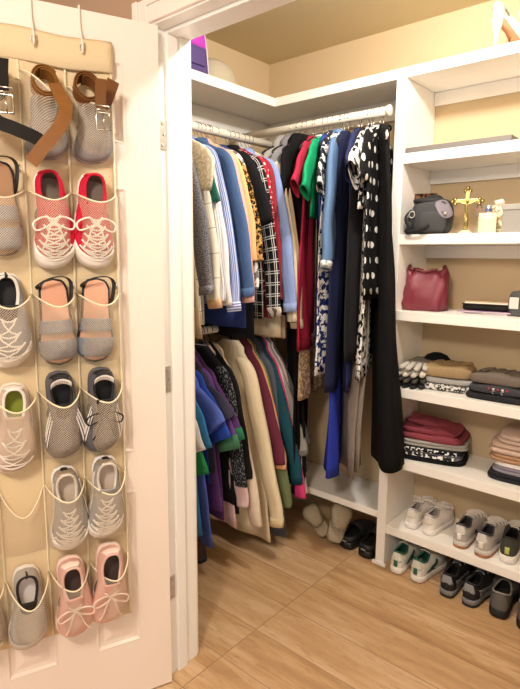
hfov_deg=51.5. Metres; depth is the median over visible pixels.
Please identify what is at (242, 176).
shirt
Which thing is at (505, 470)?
shirt
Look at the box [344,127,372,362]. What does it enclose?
dress
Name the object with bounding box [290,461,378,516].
shelf
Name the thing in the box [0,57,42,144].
belt
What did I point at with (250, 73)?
wall
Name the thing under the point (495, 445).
sweater
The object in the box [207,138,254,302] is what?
shirt
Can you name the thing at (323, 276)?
dress
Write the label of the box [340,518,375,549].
clog
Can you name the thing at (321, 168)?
shirt
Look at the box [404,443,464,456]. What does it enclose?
shirt
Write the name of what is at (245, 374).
coat
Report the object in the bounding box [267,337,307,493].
shirt
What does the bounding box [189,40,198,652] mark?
trim
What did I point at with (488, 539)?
sneaker
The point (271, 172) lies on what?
shirt
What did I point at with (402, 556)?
sneaker
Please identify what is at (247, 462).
shirt
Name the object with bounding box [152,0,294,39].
trim
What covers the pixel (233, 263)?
shirt
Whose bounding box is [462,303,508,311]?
clutch
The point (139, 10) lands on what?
trim
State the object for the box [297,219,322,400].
skirt
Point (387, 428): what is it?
dress
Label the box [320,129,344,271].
shirt
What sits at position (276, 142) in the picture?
hood
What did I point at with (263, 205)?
dress
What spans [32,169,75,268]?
sneaker
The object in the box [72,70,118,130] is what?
belt
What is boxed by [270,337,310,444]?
shirt
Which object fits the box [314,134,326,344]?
dress
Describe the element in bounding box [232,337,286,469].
shirt
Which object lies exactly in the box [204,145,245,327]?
shirt
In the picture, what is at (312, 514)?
slipper
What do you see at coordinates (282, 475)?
shirt
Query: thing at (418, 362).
glove
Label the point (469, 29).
wall
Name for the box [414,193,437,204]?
book
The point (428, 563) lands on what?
sneaker
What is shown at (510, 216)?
storage box
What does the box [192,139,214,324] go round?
shirt
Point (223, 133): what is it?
closet rod
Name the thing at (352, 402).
trousers
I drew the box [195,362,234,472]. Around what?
t-shirt
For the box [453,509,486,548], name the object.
sneaker
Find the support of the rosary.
on the bookcase at (414, 173)
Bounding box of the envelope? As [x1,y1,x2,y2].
[465,299,507,304]
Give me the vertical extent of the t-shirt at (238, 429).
0.721 m
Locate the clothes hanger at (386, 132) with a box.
[383,106,387,138]
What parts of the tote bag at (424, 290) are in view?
handle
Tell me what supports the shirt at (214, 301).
hanging from the clothes hanger
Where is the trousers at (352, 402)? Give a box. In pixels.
[341,210,370,479]
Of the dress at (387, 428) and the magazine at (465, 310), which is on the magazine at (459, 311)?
the magazine at (465, 310)
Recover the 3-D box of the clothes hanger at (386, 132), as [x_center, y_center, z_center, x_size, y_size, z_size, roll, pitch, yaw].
[0.503,-0.889,2.201,0.011,0.163,0.370,2,9,7]
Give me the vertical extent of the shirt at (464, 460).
0.022 m
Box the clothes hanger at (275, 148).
[271,122,300,152]
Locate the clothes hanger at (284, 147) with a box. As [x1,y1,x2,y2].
[282,121,305,151]
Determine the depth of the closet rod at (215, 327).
2.41 m
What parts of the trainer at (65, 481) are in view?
panel, panel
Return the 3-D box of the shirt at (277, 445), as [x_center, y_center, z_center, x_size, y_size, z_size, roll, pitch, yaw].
[-0.106,0.250,2.625,0.587,0.572,0.050,8,12,40]
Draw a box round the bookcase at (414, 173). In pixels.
[372,76,519,582]
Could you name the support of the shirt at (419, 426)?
on the shirt at (410, 441)
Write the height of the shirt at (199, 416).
0.730 m
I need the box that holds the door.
[0,0,174,688]
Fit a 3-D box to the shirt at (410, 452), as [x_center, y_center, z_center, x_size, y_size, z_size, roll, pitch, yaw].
[0.776,0.466,2.433,0.281,0.026,0.216,6,11,28]
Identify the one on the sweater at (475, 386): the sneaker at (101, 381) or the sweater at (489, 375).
the sweater at (489, 375)
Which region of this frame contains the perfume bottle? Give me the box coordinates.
[478,205,496,232]
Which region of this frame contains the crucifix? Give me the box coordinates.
[450,186,484,232]
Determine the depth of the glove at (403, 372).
2.32 m
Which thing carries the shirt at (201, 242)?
hanging from the clothes hanger
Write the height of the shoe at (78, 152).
0.161 m
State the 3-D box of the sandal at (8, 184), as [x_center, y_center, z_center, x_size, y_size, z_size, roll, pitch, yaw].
[-0.638,-0.338,1.325,0.102,0.240,0.052,-4,11,-27]
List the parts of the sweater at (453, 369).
crown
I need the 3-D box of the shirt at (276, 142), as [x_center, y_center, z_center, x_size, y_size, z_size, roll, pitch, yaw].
[0.149,-0.583,2.559,0.440,0.754,0.090,-7,12,-37]
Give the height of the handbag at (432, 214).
0.160 m
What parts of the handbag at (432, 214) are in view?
lid, handle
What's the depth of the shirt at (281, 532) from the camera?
2.57 m
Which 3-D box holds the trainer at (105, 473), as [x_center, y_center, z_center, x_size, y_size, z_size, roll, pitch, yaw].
[-0.443,0.443,1.546,0.109,0.245,0.074,-4,11,-27]
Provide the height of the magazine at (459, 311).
0.006 m
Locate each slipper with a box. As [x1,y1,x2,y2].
[302,504,327,536]
[327,503,351,542]
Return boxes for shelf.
[191,40,519,141]
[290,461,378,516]
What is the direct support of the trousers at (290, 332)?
hanging from the clothes hanger
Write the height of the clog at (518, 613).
0.109 m
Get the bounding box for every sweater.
[424,381,469,393]
[425,359,475,379]
[426,375,473,386]
[466,389,519,404]
[469,367,519,387]
[469,382,519,397]
[489,431,519,457]
[489,450,519,465]
[498,423,519,446]
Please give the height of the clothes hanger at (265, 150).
0.163 m
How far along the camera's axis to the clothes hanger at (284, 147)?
2.35 m
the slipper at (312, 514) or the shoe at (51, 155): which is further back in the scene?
the slipper at (312, 514)
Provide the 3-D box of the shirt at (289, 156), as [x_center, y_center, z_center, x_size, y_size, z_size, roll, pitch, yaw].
[0.198,-0.551,2.522,0.090,0.804,0.440,7,11,33]
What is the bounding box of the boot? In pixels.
[197,538,206,563]
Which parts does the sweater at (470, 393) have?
crown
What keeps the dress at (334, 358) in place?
hanging from the clothes hanger
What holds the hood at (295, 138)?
attached to the shirt at (289, 156)
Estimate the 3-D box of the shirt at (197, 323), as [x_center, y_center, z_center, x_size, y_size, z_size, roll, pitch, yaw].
[-0.393,-0.430,2.166,0.480,0.772,0.061,8,12,40]
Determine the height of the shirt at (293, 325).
0.843 m
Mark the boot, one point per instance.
(201, 547)
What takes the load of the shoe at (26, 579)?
in the organizer
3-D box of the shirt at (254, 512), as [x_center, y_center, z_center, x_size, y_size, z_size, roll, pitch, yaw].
[-0.223,0.384,2.494,0.611,0.795,0.050,8,12,40]
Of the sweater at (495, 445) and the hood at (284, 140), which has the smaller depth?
the sweater at (495, 445)
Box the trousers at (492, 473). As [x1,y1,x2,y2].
[487,463,519,485]
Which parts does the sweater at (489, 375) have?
crown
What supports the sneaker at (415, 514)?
on the bookcase at (414, 173)
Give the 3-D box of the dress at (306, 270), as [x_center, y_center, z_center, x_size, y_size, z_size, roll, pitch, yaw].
[0.232,-0.462,2.497,0.055,0.948,0.651,3,10,18]
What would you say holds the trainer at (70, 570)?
in the organizer
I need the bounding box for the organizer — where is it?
[0,0,130,650]
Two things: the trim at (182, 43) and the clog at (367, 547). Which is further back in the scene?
the clog at (367, 547)
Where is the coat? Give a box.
[218,338,283,541]
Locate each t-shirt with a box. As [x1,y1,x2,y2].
[195,343,246,504]
[195,349,244,520]
[195,355,239,511]
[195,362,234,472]
[195,369,230,483]
[195,376,224,547]
[196,420,205,452]
[196,451,208,474]
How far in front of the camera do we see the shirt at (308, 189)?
2.22 m
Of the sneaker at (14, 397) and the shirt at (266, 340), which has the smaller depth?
the sneaker at (14, 397)
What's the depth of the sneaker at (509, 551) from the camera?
2.16 m
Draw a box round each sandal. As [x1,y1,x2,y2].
[0,155,23,256]
[35,276,77,364]
[77,276,116,361]
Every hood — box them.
[272,135,283,147]
[280,134,291,146]
[287,133,309,157]
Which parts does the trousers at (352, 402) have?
trouser leg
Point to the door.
(132, 650)
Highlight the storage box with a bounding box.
[501,204,519,231]
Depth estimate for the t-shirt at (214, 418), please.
2.15 m
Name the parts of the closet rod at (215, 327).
rod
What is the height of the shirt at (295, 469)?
0.691 m
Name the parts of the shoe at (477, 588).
panel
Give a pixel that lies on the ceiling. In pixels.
(297, 28)
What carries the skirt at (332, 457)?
hanging from the clothes hanger
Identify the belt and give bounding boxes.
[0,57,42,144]
[25,64,72,166]
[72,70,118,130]
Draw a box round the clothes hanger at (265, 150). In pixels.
[262,123,294,154]
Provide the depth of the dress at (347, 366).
2.14 m
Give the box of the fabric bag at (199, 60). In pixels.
[191,35,208,74]
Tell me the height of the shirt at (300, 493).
0.763 m
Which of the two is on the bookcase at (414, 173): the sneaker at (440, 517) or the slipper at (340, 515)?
the sneaker at (440, 517)
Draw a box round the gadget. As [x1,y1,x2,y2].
[508,291,519,316]
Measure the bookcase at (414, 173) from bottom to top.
2.120 m
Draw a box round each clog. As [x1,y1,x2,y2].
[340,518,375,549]
[358,526,376,558]
[516,593,519,628]
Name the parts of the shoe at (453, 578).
panel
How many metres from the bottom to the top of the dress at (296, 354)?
1.636 m
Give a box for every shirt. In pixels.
[192,135,240,311]
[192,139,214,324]
[192,157,213,306]
[193,246,202,338]
[194,137,254,296]
[195,342,248,527]
[195,399,211,535]
[200,191,222,324]
[200,342,252,513]
[202,341,261,527]
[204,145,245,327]
[204,202,225,300]
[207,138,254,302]
[209,177,220,202]
[212,142,257,260]
[213,142,258,289]
[214,172,231,305]
[218,144,263,261]
[226,145,281,318]
[231,337,284,464]
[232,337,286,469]
[235,337,291,524]
[240,148,275,297]
[241,148,296,311]
[242,149,282,317]
[251,337,286,536]
[254,151,297,336]
[254,152,303,337]
[254,336,302,484]
[255,336,305,498]
[257,335,307,456]
[262,135,283,158]
[262,336,288,404]
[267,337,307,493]
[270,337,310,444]
[271,134,291,163]
[280,133,309,314]
[300,134,322,219]
[316,130,332,235]
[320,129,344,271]
[348,126,369,210]
[403,411,469,445]
[404,437,469,451]
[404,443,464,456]
[404,449,465,461]
[404,451,468,466]
[492,463,519,476]
[493,460,519,469]
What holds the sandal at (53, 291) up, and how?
in the organizer
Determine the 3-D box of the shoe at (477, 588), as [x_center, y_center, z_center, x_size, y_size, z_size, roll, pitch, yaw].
[0.945,1.003,2.288,0.104,0.117,0.265,8,12,37]
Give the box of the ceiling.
[205,0,490,64]
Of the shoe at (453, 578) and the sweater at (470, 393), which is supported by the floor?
the shoe at (453, 578)
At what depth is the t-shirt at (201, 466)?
2.04 m
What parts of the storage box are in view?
lid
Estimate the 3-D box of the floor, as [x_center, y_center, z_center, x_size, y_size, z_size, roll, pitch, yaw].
[-0.323,1.369,0.634,5.400,0.080,5.000,8,12,40]
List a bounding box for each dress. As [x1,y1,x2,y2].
[201,144,273,338]
[290,136,318,351]
[291,138,307,493]
[314,132,339,375]
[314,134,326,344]
[324,131,350,392]
[342,128,359,393]
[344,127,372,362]
[355,126,372,379]
[357,124,392,299]
[371,124,403,473]
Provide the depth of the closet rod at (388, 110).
2.37 m
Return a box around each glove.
[399,356,430,371]
[399,368,435,377]
[399,375,426,383]
[400,380,424,389]
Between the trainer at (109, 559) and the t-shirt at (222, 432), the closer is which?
the trainer at (109, 559)
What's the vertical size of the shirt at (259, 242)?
0.562 m
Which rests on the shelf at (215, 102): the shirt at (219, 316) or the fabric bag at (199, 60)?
the fabric bag at (199, 60)
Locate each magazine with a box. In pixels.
[456,309,508,315]
[463,309,511,314]
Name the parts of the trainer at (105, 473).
panel, panel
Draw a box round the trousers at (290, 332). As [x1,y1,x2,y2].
[287,192,309,484]
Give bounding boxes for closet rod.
[192,121,271,147]
[201,317,285,334]
[225,105,392,143]
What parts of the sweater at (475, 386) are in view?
crown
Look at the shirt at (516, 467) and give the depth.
2.13 m
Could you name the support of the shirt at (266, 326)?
hanging from the clothes hanger
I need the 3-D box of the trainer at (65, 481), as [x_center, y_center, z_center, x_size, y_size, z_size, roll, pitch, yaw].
[-0.529,0.462,1.503,0.107,0.246,0.074,-4,11,-27]
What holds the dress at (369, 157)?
hanging from the clothes hanger
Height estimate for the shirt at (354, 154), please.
0.342 m
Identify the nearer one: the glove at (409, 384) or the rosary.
the rosary
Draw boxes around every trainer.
[50,465,88,549]
[55,554,95,636]
[88,454,123,537]
[91,541,129,622]
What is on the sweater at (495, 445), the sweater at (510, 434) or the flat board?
the sweater at (510, 434)
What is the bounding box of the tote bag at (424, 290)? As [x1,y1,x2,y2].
[401,264,449,311]
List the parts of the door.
door hinge, door hinge, door hinge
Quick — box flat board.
[405,134,518,152]
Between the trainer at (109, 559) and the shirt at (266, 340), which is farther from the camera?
the shirt at (266, 340)
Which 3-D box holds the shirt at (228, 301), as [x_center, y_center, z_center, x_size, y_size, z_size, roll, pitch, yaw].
[-0.337,-0.507,2.198,0.612,0.670,0.072,9,13,42]
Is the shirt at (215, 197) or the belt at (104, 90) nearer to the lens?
the belt at (104, 90)
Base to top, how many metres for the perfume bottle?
0.105 m
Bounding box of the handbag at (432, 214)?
[404,195,453,233]
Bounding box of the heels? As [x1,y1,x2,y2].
[491,1,519,45]
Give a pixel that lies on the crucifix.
(467, 200)
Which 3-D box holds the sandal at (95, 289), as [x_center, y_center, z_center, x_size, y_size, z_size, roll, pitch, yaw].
[-0.446,-0.068,1.473,0.109,0.239,0.052,-4,11,-27]
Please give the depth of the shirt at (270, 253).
2.29 m
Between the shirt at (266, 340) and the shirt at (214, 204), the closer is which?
the shirt at (214, 204)
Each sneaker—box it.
[0,272,31,367]
[0,382,35,472]
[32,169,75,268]
[44,370,85,457]
[73,173,116,268]
[83,367,123,451]
[390,540,424,573]
[405,494,435,528]
[410,548,446,582]
[422,500,454,535]
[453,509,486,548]
[474,516,507,558]
[489,574,519,618]
[499,520,519,563]
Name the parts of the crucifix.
arm, arm, arm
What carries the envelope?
on the clutch
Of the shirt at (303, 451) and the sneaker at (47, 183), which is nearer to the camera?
the sneaker at (47, 183)
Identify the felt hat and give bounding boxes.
[208,58,236,84]
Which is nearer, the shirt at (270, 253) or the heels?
the heels
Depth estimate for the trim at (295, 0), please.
1.47 m
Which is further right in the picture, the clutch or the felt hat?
the clutch
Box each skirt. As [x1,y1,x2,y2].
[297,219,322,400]
[323,372,341,478]
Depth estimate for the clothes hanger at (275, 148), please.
2.38 m
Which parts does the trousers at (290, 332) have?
trouser leg, trouser leg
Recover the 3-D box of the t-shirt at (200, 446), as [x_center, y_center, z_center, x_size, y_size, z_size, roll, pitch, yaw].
[-0.454,0.276,2.208,0.653,0.492,0.049,8,12,40]
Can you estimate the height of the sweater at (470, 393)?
0.029 m
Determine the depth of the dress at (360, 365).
2.22 m
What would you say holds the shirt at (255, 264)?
hanging from the clothes hanger
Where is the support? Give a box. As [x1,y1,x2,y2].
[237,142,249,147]
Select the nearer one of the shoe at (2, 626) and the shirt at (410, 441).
the shoe at (2, 626)
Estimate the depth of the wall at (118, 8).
1.62 m
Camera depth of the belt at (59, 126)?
1.28 m
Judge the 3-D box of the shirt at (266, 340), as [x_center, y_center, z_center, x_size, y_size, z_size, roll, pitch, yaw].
[-0.019,0.267,2.725,0.555,0.637,0.057,8,12,40]
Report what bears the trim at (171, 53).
attached to the wall at (118, 8)
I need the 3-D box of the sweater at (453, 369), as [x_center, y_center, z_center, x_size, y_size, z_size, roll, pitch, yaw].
[0.825,0.102,2.331,0.205,0.058,0.172,6,11,32]
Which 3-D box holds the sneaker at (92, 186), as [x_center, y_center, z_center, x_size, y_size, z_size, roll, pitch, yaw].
[-0.440,-0.325,1.421,0.108,0.251,0.072,-5,11,-30]
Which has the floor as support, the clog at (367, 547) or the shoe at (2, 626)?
the clog at (367, 547)
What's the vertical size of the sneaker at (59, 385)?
0.246 m
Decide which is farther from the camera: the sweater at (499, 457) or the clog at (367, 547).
the clog at (367, 547)
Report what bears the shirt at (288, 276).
hanging from the clothes hanger
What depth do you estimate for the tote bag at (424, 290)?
2.28 m
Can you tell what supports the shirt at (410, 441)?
on the shirt at (406, 446)
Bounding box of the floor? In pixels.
[152,498,519,688]
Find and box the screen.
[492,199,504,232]
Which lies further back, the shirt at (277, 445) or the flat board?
the shirt at (277, 445)
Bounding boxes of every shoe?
[0,606,5,645]
[8,563,48,649]
[25,90,68,159]
[72,96,112,163]
[440,558,474,598]
[462,567,495,607]
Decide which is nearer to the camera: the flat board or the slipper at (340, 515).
the flat board
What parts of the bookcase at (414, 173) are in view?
foot trim, panel, cap, shelf, shelf, shelf, shelf, shelf, shelf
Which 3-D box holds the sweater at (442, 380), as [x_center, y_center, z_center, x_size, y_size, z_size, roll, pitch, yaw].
[0.834,0.144,2.334,0.200,0.029,0.167,6,11,30]
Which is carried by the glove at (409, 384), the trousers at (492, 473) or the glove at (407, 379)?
the glove at (407, 379)
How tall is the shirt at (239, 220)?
0.642 m
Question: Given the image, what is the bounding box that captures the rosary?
[476,204,482,232]
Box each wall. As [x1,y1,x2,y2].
[39,0,141,19]
[192,38,268,342]
[269,0,519,525]
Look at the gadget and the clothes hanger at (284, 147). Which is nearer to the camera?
the gadget
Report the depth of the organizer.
1.45 m
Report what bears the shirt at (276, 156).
hanging from the clothes hanger at (284, 147)
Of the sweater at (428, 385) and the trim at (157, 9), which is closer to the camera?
the trim at (157, 9)
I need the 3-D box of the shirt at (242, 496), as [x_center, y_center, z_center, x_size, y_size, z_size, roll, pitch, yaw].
[-0.259,0.391,2.462,0.564,0.801,0.051,8,12,40]
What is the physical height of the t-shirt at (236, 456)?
0.690 m
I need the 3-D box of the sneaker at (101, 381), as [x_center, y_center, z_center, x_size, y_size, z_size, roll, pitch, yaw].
[-0.438,0.188,1.504,0.114,0.248,0.076,-3,10,-28]
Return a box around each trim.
[132,0,150,23]
[145,0,204,23]
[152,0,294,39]
[158,28,196,672]
[165,0,271,670]
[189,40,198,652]
[191,0,295,39]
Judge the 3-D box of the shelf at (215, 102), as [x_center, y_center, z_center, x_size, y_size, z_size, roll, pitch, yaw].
[0.569,-0.976,1.742,2.439,0.127,1.230,8,12,40]
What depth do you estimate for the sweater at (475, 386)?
2.12 m
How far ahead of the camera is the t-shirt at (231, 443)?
2.24 m
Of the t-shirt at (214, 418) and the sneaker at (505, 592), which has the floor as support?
the sneaker at (505, 592)
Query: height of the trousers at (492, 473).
0.036 m
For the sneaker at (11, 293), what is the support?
in the organizer
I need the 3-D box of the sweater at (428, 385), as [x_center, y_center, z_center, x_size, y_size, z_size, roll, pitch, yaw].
[0.823,0.172,2.342,0.206,0.034,0.172,6,11,32]

